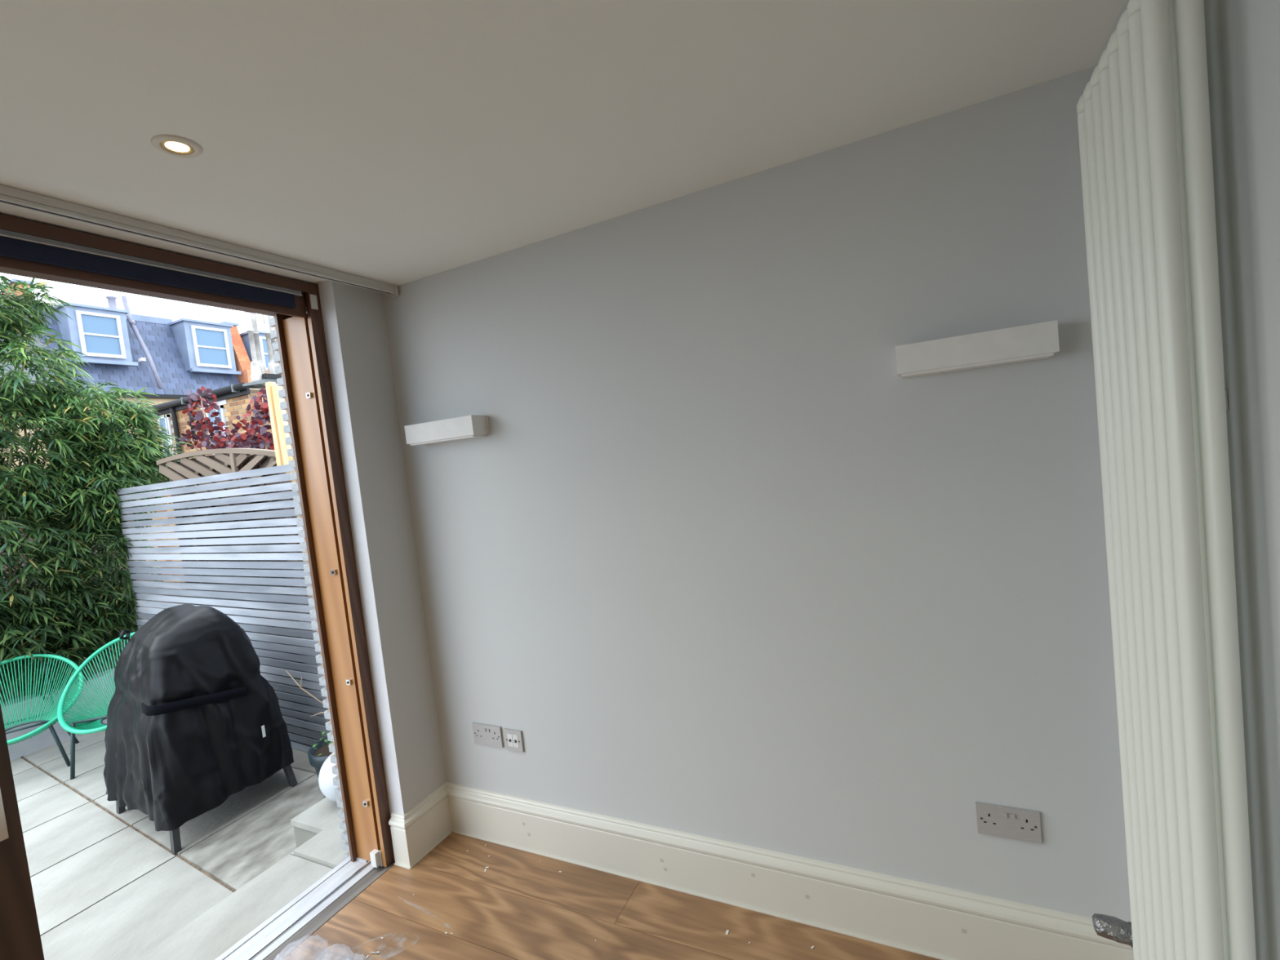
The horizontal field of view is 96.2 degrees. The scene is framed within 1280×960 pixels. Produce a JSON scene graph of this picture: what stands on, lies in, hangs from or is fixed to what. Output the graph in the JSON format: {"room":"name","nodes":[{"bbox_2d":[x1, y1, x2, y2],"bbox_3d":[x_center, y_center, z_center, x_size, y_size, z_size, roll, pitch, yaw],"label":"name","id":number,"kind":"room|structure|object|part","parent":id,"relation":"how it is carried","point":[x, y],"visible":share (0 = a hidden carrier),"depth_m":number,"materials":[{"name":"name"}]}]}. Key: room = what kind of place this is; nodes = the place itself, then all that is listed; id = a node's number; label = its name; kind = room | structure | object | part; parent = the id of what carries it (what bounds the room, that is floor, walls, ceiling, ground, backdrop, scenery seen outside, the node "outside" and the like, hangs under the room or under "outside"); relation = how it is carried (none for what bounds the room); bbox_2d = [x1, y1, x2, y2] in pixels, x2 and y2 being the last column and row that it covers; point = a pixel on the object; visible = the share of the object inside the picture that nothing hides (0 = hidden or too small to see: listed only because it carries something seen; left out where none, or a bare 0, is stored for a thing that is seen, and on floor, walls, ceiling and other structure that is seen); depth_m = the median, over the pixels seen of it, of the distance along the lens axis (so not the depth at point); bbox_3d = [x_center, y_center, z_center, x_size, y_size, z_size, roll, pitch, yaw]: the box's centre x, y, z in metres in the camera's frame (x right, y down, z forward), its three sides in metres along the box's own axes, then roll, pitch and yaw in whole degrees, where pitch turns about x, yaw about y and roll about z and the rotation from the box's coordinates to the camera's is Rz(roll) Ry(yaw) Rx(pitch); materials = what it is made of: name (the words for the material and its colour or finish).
{"room":"living room","nodes":[
{"label":"living room","id":0,"kind":"room"},
{"bbox_2d":[306,280,446,817],"bbox_3d":[-1.114,0.484,2.402,0.300,2.504,0.230,-5,3,26],"label":"wall","id":1,"kind":"structure","parent":0,"point":[353,317],"depth_m":2.29,"materials":[{"name":"grey paint"}]},
{"bbox_2d":[0,235,295,308],"bbox_3d":[-2.176,-0.464,0.278,0.016,0.046,4.123,-5,3,26],"label":"blind","id":2,"kind":"object","parent":1,"relation":"attached to","point":[29,251],"depth_m":1.69,"materials":[{"name":"fabric"}]},
{"bbox_2d":[0,213,395,959],"bbox_3d":[-2.115,0.634,0.419,0.238,2.376,4.220,-5,3,26],"label":"door","id":3,"kind":"structure","parent":1,"relation":"in","point":[28,248],"depth_m":2.21,"materials":[{"name":"brown wood"}]},
{"bbox_2d":[0,703,44,959],"bbox_3d":[-2.270,0.684,-0.021,0.080,2.188,3.188,-5,3,26],"label":"door","id":4,"kind":"structure","parent":3,"relation":"attached to","point":[20,933],"depth_m":1.40,"materials":[{"name":"brown wood"}]},
{"bbox_3d":[-1.550,0.727,1.358,0.016,0.275,0.045,-5,3,26],"label":"pull handle","id":5,"kind":"part","parent":4,"relation":"part of","materials":[{"name":"brown wood"}]},
{"bbox_3d":[-2.172,-0.497,0.287,0.020,0.017,4.150,-5,3,26],"label":"blind rail","id":6,"kind":"part","parent":3,"relation":"part of","materials":[{"name":"brown wood"}]},
{"bbox_3d":[-2.180,-0.463,0.309,0.015,0.090,4.174,-5,3,26],"label":"head rail","id":7,"kind":"part","parent":3,"relation":"part of","materials":[{"name":"brown wood"}]},
{"bbox_3d":[-2.050,1.786,0.495,0.115,0.069,4.194,-5,3,26],"label":"sill plate","id":8,"kind":"part","parent":3,"relation":"part of","materials":[{"name":"white metal"}]},
{"bbox_3d":[-1.996,1.767,0.456,0.004,0.053,4.174,-5,3,26],"label":"track rail","id":9,"kind":"part","parent":3,"relation":"part of","materials":[{"name":"silver metal"}]},
{"bbox_3d":[-1.967,1.766,0.453,0.035,0.048,4.194,-5,3,26],"label":"sill plate","id":10,"kind":"part","parent":3,"relation":"part of","materials":[{"name":"white metal"}]},
{"bbox_3d":[-1.236,-0.675,2.178,0.004,0.054,0.025,-5,3,26],"label":"sensor plate","id":11,"kind":"part","parent":3,"relation":"part of","materials":[{"name":"white plastic"}]},
{"bbox_2d":[268,315,350,859],"bbox_3d":[-1.212,0.307,2.634,0.053,2.551,0.666,-5,3,26],"label":"door frame","id":12,"kind":"structure","parent":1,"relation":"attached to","point":[301,534],"depth_m":2.35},
{"bbox_2d":[388,782,452,869],"bbox_3d":[-0.898,1.419,2.382,0.089,0.202,0.256,-5,3,26],"label":"baseboard","id":13,"kind":"structure","parent":1,"relation":"attached to","point":[415,833],"depth_m":2.32,"materials":[{"name":"white wood"}]},
{"bbox_2d":[0,0,1125,285],"bbox_3d":[0.090,-0.879,-0.821,5.500,0.280,5.300,-5,3,26],"label":"ceiling","id":14,"kind":"structure","parent":0,"point":[393,142],"depth_m":1.22,"materials":[{"name":"white paint"}]},
{"bbox_2d":[150,134,202,157],"bbox_3d":[-1.008,-0.725,1.251,0.089,0.006,0.089,-5,3,26],"label":"recessed light","id":15,"kind":"object","parent":14,"relation":"in","point":[171,144],"visible":1,"depth_m":1.25,"materials":[{"name":"beige"}]},
{"bbox_2d":[0,184,399,297],"bbox_3d":[-1.946,-0.557,0.364,0.032,0.040,4.394,-5,3,26],"label":"track","id":16,"kind":"object","parent":14,"relation":"attached to","point":[10,196],"visible":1,"depth_m":1.63,"materials":[{"name":"grey metal"}]},
{"bbox_2d":[282,831,940,959],"bbox_3d":[0.379,1.594,-0.698,5.060,0.101,4.700,-5,3,26],"label":"floor","id":17,"kind":"structure","parent":0,"point":[522,907],"depth_m":1.93,"materials":[{"name":"brown wood"}]},
{"bbox_2d":[365,844,813,958],"bbox_3d":[-0.134,1.467,1.784,1.557,0.002,0.579,-5,3,26],"label":"chips","id":18,"kind":"object","parent":17,"relation":"on","point":[727,931],"visible":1,"depth_m":1.88,"materials":[{"name":"white"}]},
{"bbox_2d":[382,66,1131,922],"bbox_3d":[1.326,0.265,1.492,5.500,2.504,0.300,-5,3,26],"label":"wall","id":19,"kind":"structure","parent":0,"point":[722,570],"depth_m":1.72,"materials":[{"name":"grey paint"}]},
{"bbox_2d":[404,415,489,445],"bbox_3d":[-0.754,-0.192,2.238,0.355,0.080,0.082,-5,3,26],"label":"wall light","id":20,"kind":"object","parent":19,"relation":"attached to","point":[467,427],"visible":1,"depth_m":2.19,"materials":[{"name":"white paint"}]},
{"bbox_3d":[-0.584,-0.210,2.194,0.008,0.066,0.010,-5,3,26],"label":"plate","id":21,"kind":"part","parent":20,"relation":"part of","materials":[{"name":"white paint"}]},
{"bbox_2d":[471,722,503,747],"bbox_3d":[-0.624,1.042,2.344,0.146,0.086,0.012,-5,3,26],"label":"double socket","id":22,"kind":"object","parent":19,"relation":"attached to","point":[483,734],"visible":1,"depth_m":2.34,"materials":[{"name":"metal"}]},
{"bbox_2d":[502,728,524,752],"bbox_3d":[-0.505,1.036,2.285,0.086,0.086,0.014,-5,3,26],"label":"plate","id":23,"kind":"object","parent":19,"relation":"attached to","point":[513,741],"visible":1,"depth_m":2.28,"materials":[{"name":"metal"}]},
{"bbox_2d":[446,782,1133,959],"bbox_3d":[0.225,1.319,1.955,2.365,0.202,0.028,-5,3,26],"label":"baseboard","id":24,"kind":"structure","parent":19,"relation":"attached to","point":[940,922],"depth_m":1.82,"materials":[{"name":"beige paint"}]},
{"bbox_2d":[894,320,1059,377],"bbox_3d":[0.842,-0.325,1.451,0.355,0.080,0.082,-5,3,26],"label":"wall light","id":25,"kind":"object","parent":19,"relation":"attached to","point":[1040,340],"visible":1,"depth_m":1.41,"materials":[{"name":"white paint"}]},
{"bbox_2d":[975,801,1041,844],"bbox_3d":[0.993,0.925,1.549,0.146,0.086,0.012,-5,3,26],"label":"double socket","id":26,"kind":"object","parent":19,"relation":"attached to","point":[997,820],"visible":1,"depth_m":1.55,"materials":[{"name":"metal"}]},
{"bbox_2d":[1001,812,1007,817],"bbox_3d":[0.982,0.903,1.548,0.012,0.012,0.004,-5,3,26],"label":"rocker switch","id":27,"kind":"object","parent":26,"relation":"attached to","point":[1004,815],"depth_m":1.55,"materials":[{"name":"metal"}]},
{"bbox_2d":[1009,813,1015,819],"bbox_3d":[0.998,0.901,1.540,0.012,0.012,0.004,-5,3,26],"label":"rocker switch","id":28,"kind":"object","parent":26,"relation":"attached to","point":[1012,815],"depth_m":1.54,"materials":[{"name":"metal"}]},
{"bbox_2d":[1093,0,1279,959],"bbox_3d":[0.957,0.241,0.804,0.120,2.304,1.250,-5,3,26],"label":"wall","id":29,"kind":"structure","parent":0,"point":[1242,37],"depth_m":0.82,"materials":[{"name":"grey paint"}]},
{"bbox_2d":[1076,0,1256,959],"bbox_3d":[0.921,0.269,0.982,0.102,2.031,0.406,-5,3,26],"label":"radiator","id":30,"kind":"object","parent":29,"relation":"attached to","point":[1144,121],"visible":1,"depth_m":0.86,"materials":[{"name":"white metal"}]},
{"bbox_2d":[1092,913,1133,947],"bbox_3d":[1.039,0.979,1.245,0.088,0.049,0.047,-5,3,26],"label":"valve","id":31,"kind":"object","parent":30,"relation":"attached to","point":[1110,927],"visible":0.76,"depth_m":1.24,"materials":[{"name":"grey metal"}]},
{"label":"outside","id":32,"kind":"structure","parent":0,"visible":0},
{"bbox_2d":[10,573,324,959],"bbox_3d":[-13.879,2.979,10.094,29.710,0.512,26.000,-5,3,26],"label":"patio","id":33,"kind":"structure","parent":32,"point":[107,885],"depth_m":2.87,"materials":[{"name":"grey tile"}]},
{"bbox_2d":[0,653,84,766],"bbox_3d":[-4.257,1.635,3.930,0.672,0.748,0.667,-9,4,-38],"label":"chair","id":34,"kind":"object","parent":33,"relation":"on","point":[50,718],"visible":0.85,"depth_m":4.09,"materials":[{"name":"teal plastic"}]},
{"bbox_3d":[-4.136,1.656,3.780,0.344,0.016,0.016,-9,4,-38],"label":"seat rail","id":35,"kind":"part","parent":34,"relation":"part of","materials":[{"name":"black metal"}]},
{"bbox_3d":[-4.365,1.699,4.081,0.292,0.016,0.016,-9,4,-38],"label":"seat rail","id":36,"kind":"part","parent":34,"relation":"part of","materials":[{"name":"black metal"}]},
{"bbox_3d":[-3.967,1.803,3.923,0.020,0.348,0.085,-5,3,29],"label":"leg","id":37,"kind":"part","parent":34,"relation":"part of","materials":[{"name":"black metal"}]},
{"bbox_3d":[-4.249,1.833,4.254,0.021,0.319,0.173,-7,3,-11],"label":"leg","id":38,"kind":"part","parent":34,"relation":"part of","materials":[{"name":"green metal"}]},
{"bbox_2d":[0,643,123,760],"bbox_3d":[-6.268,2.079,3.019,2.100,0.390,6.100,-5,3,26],"label":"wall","id":39,"kind":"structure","parent":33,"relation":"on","point":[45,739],"depth_m":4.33,"materials":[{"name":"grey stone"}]},
{"bbox_2d":[0,273,124,701],"bbox_3d":[-4.999,0.077,4.277,1.300,3.444,1.727,-6,3,10],"label":"clump","id":40,"kind":"object","parent":39,"relation":"in","point":[14,399],"visible":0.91,"depth_m":4.46,"materials":[{"name":"green plant"}]},
{"bbox_2d":[0,417,172,688],"bbox_3d":[-5.430,0.324,5.008,1.092,2.932,2.055,-5,3,22],"label":"clump","id":41,"kind":"object","parent":39,"relation":"in","point":[17,430],"visible":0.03,"depth_m":5.06,"materials":[{"name":"green plant"}]},
{"bbox_2d":[14,376,194,675],"bbox_3d":[-4.663,0.396,5.080,1.166,2.569,1.552,-7,3,-13],"label":"clump","id":42,"kind":"object","parent":39,"relation":"in","point":[127,465],"visible":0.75,"depth_m":4.75,"materials":[{"name":"green plant"}]},
{"bbox_2d":[0,520,151,647],"bbox_3d":[-7.173,1.472,3.893,0.020,1.700,6.395,-5,3,26],"label":"fence","id":43,"kind":"object","parent":33,"relation":"on","point":[5,566],"visible":0.02,"depth_m":5.85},
{"bbox_2d":[57,631,135,779],"bbox_3d":[-3.570,1.527,3.984,0.727,0.809,0.721,-7,3,-16],"label":"chair","id":44,"kind":"object","parent":33,"relation":"on","point":[86,724],"visible":0.34,"depth_m":3.96,"materials":[{"name":"teal plastic"}]},
{"bbox_3d":[-3.703,1.769,3.749,0.092,0.376,0.021,-6,3,7],"label":"leg","id":45,"kind":"part","parent":44,"relation":"part of","materials":[{"name":"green metal"}]},
{"bbox_3d":[-3.510,1.559,3.786,0.372,0.017,0.017,-7,3,-16],"label":"seat rail","id":46,"kind":"part","parent":44,"relation":"part of","materials":[{"name":"green metal"}]},
{"bbox_2d":[0,278,241,560],"bbox_3d":[-15.746,-1.033,15.440,6.251,7.520,6.720,-5,3,26],"label":"house","id":47,"kind":"structure","parent":33,"relation":"on","point":[166,357],"depth_m":15.07,"materials":[{"name":"blue"}]},
{"bbox_3d":[-13.342,-3.816,14.181,0.008,0.445,0.690,-5,3,26],"label":"pane","id":48,"kind":"part","parent":47,"relation":"part of","materials":[{"name":"blue glass"}]},
{"bbox_3d":[-13.289,-3.332,14.207,0.008,0.440,0.690,-5,3,26],"label":"pane","id":49,"kind":"part","parent":47,"relation":"part of","materials":[{"name":"blue glass"}]},
{"bbox_2d":[105,295,117,309],"bbox_3d":[-13.944,-4.511,15.203,0.260,0.660,0.260,-5,3,26],"label":"chimney pot","id":50,"kind":"object","parent":47,"relation":"on","point":[112,304],"depth_m":15.13,"materials":[{"name":"grey ceramic"}]},
{"bbox_3d":[-12.268,-4.038,16.395,0.008,0.470,0.750,-5,3,26],"label":"pane","id":51,"kind":"part","parent":47,"relation":"part of","materials":[{"name":"blue glass"}]},
{"bbox_3d":[-12.213,-3.529,16.422,0.008,0.465,0.750,-5,3,26],"label":"pane","id":52,"kind":"part","parent":47,"relation":"part of","materials":[{"name":"blue glass"}]},
{"bbox_2d":[103,604,297,853],"bbox_3d":[-2.565,1.286,3.298,0.934,1.139,0.712,-4,4,31],"label":"covered barbecue","id":53,"kind":"object","parent":33,"relation":"on","point":[193,722],"visible":1,"depth_m":3.02,"materials":[{"name":"black fabric"}]},
{"bbox_3d":[-2.972,1.691,3.278,0.065,0.422,0.052,-5,3,26],"label":"leg","id":54,"kind":"part","parent":53,"relation":"part of","materials":[{"name":"grey paint"}]},
{"bbox_3d":[-2.330,1.642,2.861,0.038,0.422,0.052,-5,3,26],"label":"leg","id":55,"kind":"part","parent":53,"relation":"part of","materials":[{"name":"grey paint"}]},
{"bbox_3d":[-2.085,1.592,3.345,0.108,0.421,0.039,-9,4,-41],"label":"leg","id":56,"kind":"part","parent":53,"relation":"part of","materials":[{"name":"grey paint"}]},
{"bbox_2d":[140,311,281,589],"bbox_3d":[-7.891,-0.603,11.742,3.900,5.350,2.370,-5,3,26],"label":"building","id":57,"kind":"structure","parent":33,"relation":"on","point":[233,400],"depth_m":10.35,"materials":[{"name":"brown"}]},
{"bbox_3d":[-9.229,-0.732,11.227,0.280,0.950,0.004,-5,3,26],"label":"pane","id":58,"kind":"part","parent":57,"relation":"part of","materials":[{"name":"blue"}]},
{"bbox_3d":[-7.681,-0.856,10.464,0.420,0.840,0.004,-5,3,26],"label":"pane","id":59,"kind":"part","parent":57,"relation":"part of","materials":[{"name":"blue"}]},
{"bbox_2d":[244,311,263,386],"bbox_3d":[-6.870,-2.475,10.161,0.190,1.590,0.187,-5,3,26],"label":"chimney pot","id":60,"kind":"object","parent":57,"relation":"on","point":[256,375],"depth_m":10.14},
{"bbox_2d":[250,312,266,386],"bbox_3d":[-6.910,-2.506,10.356,0.190,1.640,0.187,-5,3,26],"label":"chimney pot","id":61,"kind":"object","parent":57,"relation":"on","point":[255,333],"depth_m":10.33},
{"bbox_2d":[262,314,277,384],"bbox_3d":[-6.738,-2.488,10.431,0.190,1.560,0.187,-5,3,26],"label":"chimney pot","id":62,"kind":"object","parent":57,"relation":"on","point":[271,365],"depth_m":10.40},
{"bbox_2d":[267,315,279,366],"bbox_3d":[-6.771,-2.534,10.598,0.190,1.640,0.187,-5,3,26],"label":"chimney pot","id":63,"kind":"object","parent":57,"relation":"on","point":[272,340],"depth_m":10.55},
{"bbox_2d":[178,386,248,455],"bbox_3d":[-4.144,0.460,5.780,0.689,2.853,0.427,-5,3,26],"label":"bush","id":64,"kind":"object","parent":33,"relation":"on","point":[211,441],"visible":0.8,"depth_m":5.75,"materials":[{"name":"red plant"}]},
{"bbox_3d":[-4.225,0.518,5.827,0.119,2.750,0.024,-5,3,26],"label":"stem","id":65,"kind":"part","parent":64,"relation":"part of","materials":[{"name":"beige"}]},
{"bbox_2d":[115,464,331,752],"bbox_3d":[-2.649,0.933,3.951,3.680,1.982,0.064,-5,3,30],"label":"slatted fence","id":66,"kind":"object","parent":33,"relation":"on","point":[296,706],"visible":0.4,"depth_m":3.89,"materials":[{"name":"grey wood"}]},
{"bbox_3d":[-4.191,1.068,4.844,0.045,1.955,0.042,-5,3,30],"label":"fence post","id":67,"kind":"part","parent":66,"relation":"part of","materials":[{"name":"grey wood"}]},
{"bbox_3d":[-3.221,0.991,4.291,0.045,1.955,0.042,-5,3,30],"label":"fence post","id":68,"kind":"part","parent":66,"relation":"part of","materials":[{"name":"grey wood"}]},
{"bbox_3d":[-2.181,0.909,3.698,0.045,1.955,0.042,-5,3,30],"label":"fence post","id":69,"kind":"part","parent":66,"relation":"part of","materials":[{"name":"grey wood"}]},
{"bbox_2d":[155,448,302,686],"bbox_3d":[-2.789,0.781,4.161,2.325,2.092,0.069,-5,3,30],"label":"lattice fence","id":70,"kind":"object","parent":33,"relation":"on","point":[221,463],"visible":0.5,"depth_m":4.23,"materials":[{"name":"beige wood"}]},
{"bbox_3d":[-3.022,-0.147,4.180,2.030,0.201,0.050,-5,3,30],"label":"arched rail","id":71,"kind":"part","parent":70,"relation":"part of","materials":[{"name":"beige wood"}]},
{"bbox_2d":[136,851,333,959],"bbox_3d":[-2.158,1.889,0.841,0.398,0.145,5.000,-5,3,26],"label":"threshold","id":72,"kind":"structure","parent":33,"relation":"on","point":[212,933],"depth_m":2.22,"materials":[{"name":"grey concrete"}]},
{"bbox_2d":[226,388,274,454],"bbox_3d":[-3.495,0.495,5.477,0.757,2.674,0.528,-5,3,26],"label":"bush","id":73,"kind":"object","parent":33,"relation":"on","point":[249,438],"visible":0.56,"depth_m":5.29,"materials":[{"name":"red plant"}]},
{"bbox_3d":[-3.420,0.526,5.438,0.119,2.601,0.024,-5,3,26],"label":"stem","id":74,"kind":"part","parent":73,"relation":"part of","materials":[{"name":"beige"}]},
{"bbox_2d":[240,330,279,370],"bbox_3d":[-13.466,-1.126,20.192,6.150,6.710,3.770,-5,3,26],"label":"neighbour mansard","id":75,"kind":"object","parent":33,"relation":"on","point":[245,338],"visible":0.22,"depth_m":17.66,"materials":[{"name":"blue stone"}]},
{"bbox_2d":[219,321,268,382],"bbox_3d":[-12.225,-3.813,17.665,1.600,1.940,0.910,-5,3,26],"label":"parapet","id":76,"kind":"object","parent":75,"relation":"on","point":[242,362],"visible":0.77,"depth_m":17.21,"materials":[{"name":"brown brick"}]},
{"bbox_3d":[-11.456,-4.167,18.064,0.008,0.425,0.830,-5,3,26],"label":"pane","id":77,"kind":"part","parent":75,"relation":"part of","materials":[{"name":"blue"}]},
{"bbox_3d":[-11.405,-3.703,18.088,0.008,0.420,0.830,-5,3,26],"label":"pane","id":78,"kind":"part","parent":75,"relation":"part of","materials":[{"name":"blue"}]},
{"bbox_2d":[265,382,318,665],"bbox_3d":[-2.211,0.572,3.743,0.124,2.425,0.047,-5,3,30],"label":"post","id":79,"kind":"object","parent":33,"relation":"on","point":[277,421],"visible":0.29,"depth_m":3.68,"materials":[{"name":"beige wood"}]},
{"bbox_3d":[-2.248,0.575,3.761,0.042,2.425,0.042,-5,3,30],"label":"post","id":80,"kind":"part","parent":79,"relation":"part of","materials":[{"name":"yellow wood"}]},
{"bbox_2d":[285,663,333,797],"bbox_3d":[-1.706,1.224,3.188,0.320,1.080,0.309,-5,3,26],"label":"plant","id":81,"kind":"object","parent":33,"relation":"on","point":[317,753],"visible":0.17,"depth_m":3.14,"materials":[{"name":"green plant"}]},
{"bbox_3d":[-1.658,1.609,3.206,0.309,0.302,0.309,-5,3,26],"label":"pot","id":82,"kind":"part","parent":81,"relation":"part of","materials":[{"name":"white ceramic"}]},
{"bbox_2d":[290,797,347,867],"bbox_3d":[-1.323,1.674,2.823,0.618,0.142,0.682,-5,3,26],"label":"step block","id":83,"kind":"object","parent":33,"relation":"on","point":[317,830],"visible":0.31,"depth_m":2.69,"materials":[{"name":"grey concrete"}]},
{"bbox_2d":[318,752,340,801],"bbox_3d":[-1.487,1.489,2.916,0.254,0.251,0.254,-5,3,26],"label":"globe","id":84,"kind":"object","parent":83,"relation":"on","point":[326,775],"visible":0.21,"depth_m":2.81,"materials":[{"name":"white plastic"}]}
]}

